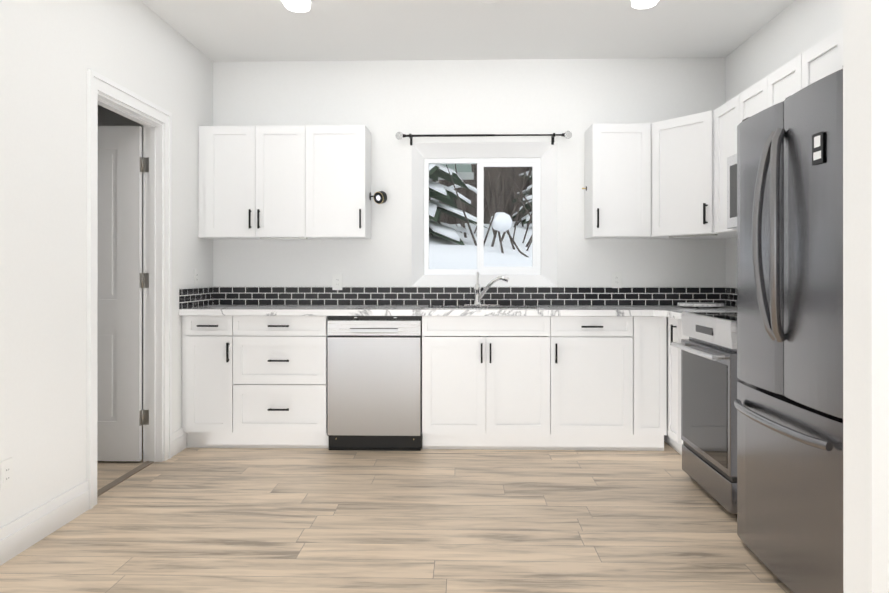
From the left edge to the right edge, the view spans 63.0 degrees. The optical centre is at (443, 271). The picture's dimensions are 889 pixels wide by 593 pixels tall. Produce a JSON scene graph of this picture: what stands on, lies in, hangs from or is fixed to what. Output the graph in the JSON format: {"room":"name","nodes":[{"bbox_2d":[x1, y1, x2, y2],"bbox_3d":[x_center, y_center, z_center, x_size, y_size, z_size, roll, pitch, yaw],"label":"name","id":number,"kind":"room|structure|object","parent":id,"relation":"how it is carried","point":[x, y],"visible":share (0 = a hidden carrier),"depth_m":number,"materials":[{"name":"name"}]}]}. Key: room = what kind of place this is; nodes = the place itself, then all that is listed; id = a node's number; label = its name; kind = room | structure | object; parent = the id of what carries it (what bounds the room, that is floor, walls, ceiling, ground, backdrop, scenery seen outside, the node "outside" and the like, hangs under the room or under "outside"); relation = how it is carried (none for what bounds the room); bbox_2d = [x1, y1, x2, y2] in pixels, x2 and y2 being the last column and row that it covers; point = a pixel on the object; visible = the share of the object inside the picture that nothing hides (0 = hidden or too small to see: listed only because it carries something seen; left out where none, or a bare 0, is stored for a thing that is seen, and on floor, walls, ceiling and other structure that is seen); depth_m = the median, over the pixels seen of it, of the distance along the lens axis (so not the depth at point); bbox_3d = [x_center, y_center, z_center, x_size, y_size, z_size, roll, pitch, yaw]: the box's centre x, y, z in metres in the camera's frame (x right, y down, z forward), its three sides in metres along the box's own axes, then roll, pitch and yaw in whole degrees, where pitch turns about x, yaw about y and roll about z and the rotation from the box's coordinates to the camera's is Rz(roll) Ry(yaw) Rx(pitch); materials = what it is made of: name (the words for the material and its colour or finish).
{"room":"kitchen","nodes":[
{"label":"kitchen","id":0,"kind":"room"},
{"bbox_2d":[0,0,212,527],"bbox_3d":[-1.845,-0.217,1.505,0.115,2.835,8.375,0,0,2],"label":"wall","id":1,"kind":"structure","parent":0,"point":[52,52],"depth_m":3.28,"materials":[{"name":"paint"}]},
{"bbox_2d":[0,457,12,490],"bbox_3d":[-1.745,0.810,2.896,0.008,0.116,0.072,0,0,2],"label":"electrical outlet","id":2,"kind":"object","parent":1,"relation":"attached to","point":[6,473],"visible":1,"depth_m":2.89,"materials":[{"name":"plastic"}]},
{"bbox_2d":[0,428,186,565],"bbox_3d":[-1.792,1.080,1.082,0.015,0.140,7.335,0,0,2],"label":"baseboard","id":3,"kind":"structure","parent":1,"relation":"attached to","point":[19,535],"depth_m":3.16,"materials":[{"name":"paint"}]},
{"bbox_2d":[97,126,141,460],"bbox_3d":[-2.228,0.134,4.390,0.802,2.018,0.209,0,0,2],"label":"door","id":4,"kind":"structure","parent":1,"relation":"in","point":[119,362],"depth_m":4.37,"materials":[{"name":"paint"}]},
{"bbox_2d":[86,69,171,508],"bbox_3d":[-1.769,0.087,4.004,0.144,2.135,0.975,0,0,2],"label":"door frame","id":5,"kind":"structure","parent":1,"relation":"attached to","point":[96,82],"depth_m":4.39,"materials":[{"name":"paint"}]},
{"bbox_2d":[194,269,198,285],"bbox_3d":[-1.687,0.040,4.952,0.008,0.116,0.072,0,0,2],"label":"light switch","id":6,"kind":"object","parent":1,"relation":"attached to","point":[196,277],"visible":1,"depth_m":4.94,"materials":[{"name":"plastic"}]},
{"bbox_2d":[179,286,214,308],"bbox_3d":[-1.686,0.177,4.963,0.008,0.134,0.607,0,0,2],"label":"tile backsplash","id":7,"kind":"structure","parent":1,"relation":"attached to","point":[197,296],"depth_m":4.94,"materials":[{"name":"black tile"}]},
{"bbox_2d":[98,105,142,409],"bbox_3d":[-2.918,-0.215,4.274,2.185,2.740,2.650,0,0,2],"label":"wall","id":8,"kind":"structure","parent":0,"point":[107,117],"depth_m":5.49,"materials":[{"name":"paint"}]},
{"bbox_2d":[0,425,792,592],"bbox_3d":[-0.938,1.176,1.478,6.300,0.050,8.375,0,0,2],"label":"floor","id":9,"kind":"structure","parent":0,"point":[256,520],"depth_m":3.25,"materials":[{"name":"brown wood"}]},
{"bbox_2d":[97,461,153,496],"bbox_3d":[-1.785,1.151,4.003,0.045,0.006,0.783,0,0,2],"label":"trim","id":10,"kind":"structure","parent":9,"relation":"on","point":[107,487],"depth_m":4.02,"materials":[{"name":"wood"}]},
{"bbox_2d":[182,315,233,447],"bbox_3d":[-1.519,0.720,4.977,0.337,0.872,0.607,0,0,2],"label":"base cabinet","id":11,"kind":"object","parent":9,"relation":"on","point":[207,341],"depth_m":4.68,"materials":[{"name":"paint"}]},
{"bbox_2d":[234,316,328,448],"bbox_3d":[-1.077,0.720,4.965,0.667,0.872,0.607,0,0,2],"label":"base cabinet","id":12,"kind":"object","parent":9,"relation":"on","point":[280,362],"depth_m":4.67,"materials":[{"name":"paint"}]},
{"bbox_2d":[179,272,736,336],"bbox_3d":[0.155,0.219,4.902,3.689,0.430,0.654,0,0,2],"label":"countertop","id":13,"kind":"structure","parent":12,"relation":"on","point":[477,308],"depth_m":4.64,"materials":[{"name":"stone"}]},
{"bbox_2d":[425,305,542,336],"bbox_3d":[0.269,0.337,4.929,0.764,0.194,0.496,0,0,2],"label":"sink","id":14,"kind":"object","parent":13,"relation":"in","point":[426,306],"depth_m":5.04,"materials":[{"name":"silver metal"}]},
{"bbox_2d":[464,272,509,305],"bbox_3d":[0.303,0.123,5.090,0.319,0.236,0.107,0,0,2],"label":"faucet","id":15,"kind":"object","parent":13,"relation":"on","point":[478,295],"depth_m":5.09,"materials":[{"name":"silver metal"}]},
{"bbox_2d":[327,316,421,450],"bbox_3d":[-0.438,0.720,4.921,0.603,0.870,0.566,0,0,2],"label":"dishwasher","id":16,"kind":"object","parent":9,"relation":"on","point":[374,383],"visible":0.98,"depth_m":4.64,"materials":[{"name":"silver metal"}]},
{"bbox_2d":[530,316,645,450],"bbox_3d":[0.944,0.720,4.908,0.634,0.872,0.607,0,0,2],"label":"base cabinet","id":17,"kind":"object","parent":9,"relation":"on","point":[579,383],"depth_m":4.61,"materials":[{"name":"paint"}]},
{"bbox_2d":[646,316,666,450],"bbox_3d":[1.287,0.720,4.898,0.277,0.872,0.607,0,0,2],"label":"base cabinet","id":18,"kind":"object","parent":9,"relation":"on","point":[656,327],"depth_m":4.60,"materials":[{"name":"paint"}]},
{"bbox_2d":[664,317,671,446],"bbox_3d":[1.705,0.719,4.469,0.578,0.872,0.215,0,0,2],"label":"base cabinet","id":19,"kind":"object","parent":9,"relation":"on","point":[667,438],"depth_m":4.55,"materials":[{"name":"paint"}]},
{"bbox_2d":[672,318,688,454],"bbox_3d":[1.699,0.719,4.250,0.578,0.872,0.313,0,0,2],"label":"base cabinet","id":20,"kind":"object","parent":9,"relation":"on","point":[673,439],"depth_m":4.40,"materials":[{"name":"paint"}]},
{"bbox_2d":[651,308,736,319],"bbox_3d":[1.650,0.264,4.312,0.667,0.039,0.440,0,0,2],"label":"countertop","id":21,"kind":"structure","parent":20,"relation":"on","point":[675,313],"depth_m":4.51,"materials":[{"name":"stone"}]},
{"bbox_2d":[671,312,741,513],"bbox_3d":[1.610,0.692,3.711,0.710,0.924,0.756,0,0,2],"label":"range","id":22,"kind":"object","parent":9,"relation":"on","point":[709,378],"visible":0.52,"depth_m":3.61,"materials":[{"name":"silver metal"}]},
{"bbox_2d":[734,69,842,592],"bbox_3d":[1.540,0.255,2.634,0.770,1.795,0.898,0,0,2],"label":"refrigerator","id":23,"kind":"object","parent":9,"relation":"on","point":[788,403],"visible":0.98,"depth_m":2.54,"materials":[{"name":"black metal"}]},
{"bbox_2d":[140,0,794,61],"bbox_3d":[0.151,-1.584,1.451,4.120,0.100,8.375,0,0,2],"label":"ceiling","id":24,"kind":"structure","parent":0,"point":[278,30],"depth_m":4.57,"materials":[{"name":"paint"}]},
{"bbox_2d":[281,0,311,11],"bbox_3d":[-0.826,-1.500,3.522,0.150,0.062,1.200,0,0,2],"label":"ceiling light fixture","id":25,"kind":"object","parent":24,"relation":"attached to","point":[298,5],"visible":1,"depth_m":4.00,"materials":[{"name":"white plastic"}]},
{"bbox_2d":[480,0,498,3],"bbox_3d":[0.253,-1.512,4.002,0.124,0.038,0.124,0,0,2],"label":"smoke detector","id":26,"kind":"object","parent":24,"relation":"attached to","point":[488,1],"visible":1,"depth_m":4.01,"materials":[{"name":"white plastic"}]},
{"bbox_2d":[630,0,658,8],"bbox_3d":[1.088,-1.500,3.468,0.150,0.062,1.200,0,0,2],"label":"ceiling light fixture","id":27,"kind":"object","parent":24,"relation":"attached to","point":[640,4],"visible":1,"depth_m":3.98,"materials":[{"name":"white plastic"}]},
{"bbox_2d":[213,58,725,305],"bbox_3d":[0.171,-0.211,5.348,4.300,2.835,0.220,0,0,2],"label":"wall","id":28,"kind":"structure","parent":0,"point":[384,101],"depth_m":5.25,"materials":[{"name":"paint"}]},
{"bbox_2d":[198,125,370,238],"bbox_3d":[-1.107,-0.610,5.093,1.154,0.777,0.356,0,0,2],"label":"upper cabinet","id":29,"kind":"object","parent":28,"relation":"attached to","point":[289,182],"visible":1,"depth_m":4.96,"materials":[{"name":"paint"}]},
{"bbox_2d":[370,191,386,203],"bbox_3d":[-0.464,-0.525,5.163,0.127,0.096,0.102,0,0,2],"label":"spotlight","id":30,"kind":"object","parent":29,"relation":"attached to","point":[379,197],"visible":1,"depth_m":5.14,"materials":[{"name":"black metal"}]},
{"bbox_2d":[332,274,341,289],"bbox_3d":[-0.769,0.078,5.251,0.072,0.116,0.008,0,0,2],"label":"electrical outlet","id":31,"kind":"object","parent":28,"relation":"attached to","point":[336,281],"visible":1,"depth_m":5.25,"materials":[{"name":"plastic"}]},
{"bbox_2d":[215,286,722,304],"bbox_3d":[0.167,0.177,5.233,3.699,0.134,0.008,0,0,2],"label":"tile backsplash","id":32,"kind":"structure","parent":28,"relation":"attached to","point":[233,295],"depth_m":5.23,"materials":[{"name":"black tile"}]},
{"bbox_2d":[424,158,540,274],"bbox_3d":[0.287,-0.406,5.392,0.862,0.862,0.065,0,0,2],"label":"window","id":33,"kind":"structure","parent":28,"relation":"in","point":[535,165],"depth_m":5.36,"materials":[{"name":"plastic"}]},
{"bbox_2d":[396,131,571,144],"bbox_3d":[0.284,-0.954,5.181,1.254,0.083,0.108,0,0,2],"label":"curtain rod","id":34,"kind":"object","parent":28,"relation":"attached to","point":[566,135],"visible":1,"depth_m":5.15,"materials":[{"name":"black metal"}]},
{"bbox_2d":[612,272,621,287],"bbox_3d":[1.242,0.062,5.195,0.072,0.116,0.008,0,0,2],"label":"electrical outlet","id":35,"kind":"object","parent":28,"relation":"attached to","point":[616,279],"visible":1,"depth_m":5.19,"materials":[{"name":"plastic"}]},
{"bbox_2d":[585,123,650,238],"bbox_3d":[1.204,-0.616,5.029,0.391,0.765,0.356,0,0,2],"label":"upper cabinet","id":36,"kind":"object","parent":28,"relation":"attached to","point":[618,180],"visible":1,"depth_m":4.89,"materials":[{"name":"paint"}]},
{"bbox_2d":[725,0,842,286],"bbox_3d":[1.986,-0.217,1.398,0.150,2.835,8.375,0,0,2],"label":"wall","id":37,"kind":"structure","parent":0,"point":[793,30],"depth_m":4.34,"materials":[{"name":"paint"}]},
{"bbox_2d":[641,110,736,238],"bbox_3d":[1.700,-0.612,4.832,0.607,0.774,0.720,0,0,2],"label":"upper cabinet","id":38,"kind":"object","parent":37,"relation":"attached to","point":[683,177],"visible":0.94,"depth_m":4.67,"materials":[{"name":"paint"}]},
{"bbox_2d":[715,94,738,232],"bbox_3d":[1.827,-0.616,4.267,0.322,0.765,0.396,0,0,2],"label":"upper cabinet","id":39,"kind":"object","parent":37,"relation":"attached to","point":[726,115],"depth_m":4.35,"materials":[{"name":"paint"}]},
{"bbox_2d":[727,154,736,228],"bbox_3d":[1.766,-0.440,3.693,0.412,0.408,0.746,0,0,2],"label":"microwave","id":40,"kind":"object","parent":39,"relation":"attached to","point":[732,192],"visible":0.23,"depth_m":3.99,"materials":[{"name":"silver metal"}]},
{"bbox_2d":[723,287,736,306],"bbox_3d":[1.996,0.177,4.623,0.008,0.134,1.080,0,0,2],"label":"tile backsplash","id":41,"kind":"structure","parent":37,"relation":"attached to","point":[729,293],"depth_m":5.07,"materials":[{"name":"black tile"}]},
{"bbox_2d":[739,81,758,123],"bbox_3d":[1.815,-0.822,3.850,0.322,0.354,0.434,0,0,2],"label":"upper cabinet","id":42,"kind":"object","parent":37,"relation":"attached to","point":[749,98],"depth_m":3.94,"materials":[{"name":"paint"}]},
{"bbox_2d":[759,61,790,111],"bbox_3d":[1.805,-0.823,3.504,0.322,0.354,0.495,0,0,2],"label":"upper cabinet","id":43,"kind":"object","parent":37,"relation":"attached to","point":[775,87],"depth_m":3.61,"materials":[{"name":"paint"}]},
{"bbox_2d":[791,35,830,94],"bbox_3d":[1.795,-0.823,3.127,0.322,0.354,0.499,0,0,2],"label":"upper cabinet","id":44,"kind":"object","parent":37,"relation":"attached to","point":[823,58],"depth_m":3.24,"materials":[{"name":"paint"}]},
{"bbox_2d":[831,27,842,73],"bbox_3d":[1.784,-0.824,2.748,0.322,0.354,0.497,0,0,2],"label":"upper cabinet","id":45,"kind":"object","parent":37,"relation":"attached to","point":[836,37],"depth_m":3.00,"materials":[{"name":"paint"}]},
{"bbox_2d":[843,0,888,592],"bbox_3d":[1.554,-0.191,2.058,0.750,2.685,0.150,0,0,2],"label":"wall","id":46,"kind":"structure","parent":0,"point":[865,296],"depth_m":2.02,"materials":[{"name":"paint"}]},
{"label":"outside","id":47,"kind":"structure","parent":0,"visible":0},
{"bbox_2d":[429,164,531,268],"bbox_3d":[4.176,-13.653,35.818,100.000,30.300,60.125,0,0,2],"label":"scenery","id":48,"kind":"structure","parent":47,"point":[508,223],"depth_m":9.73,"materials":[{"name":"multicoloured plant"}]}
]}

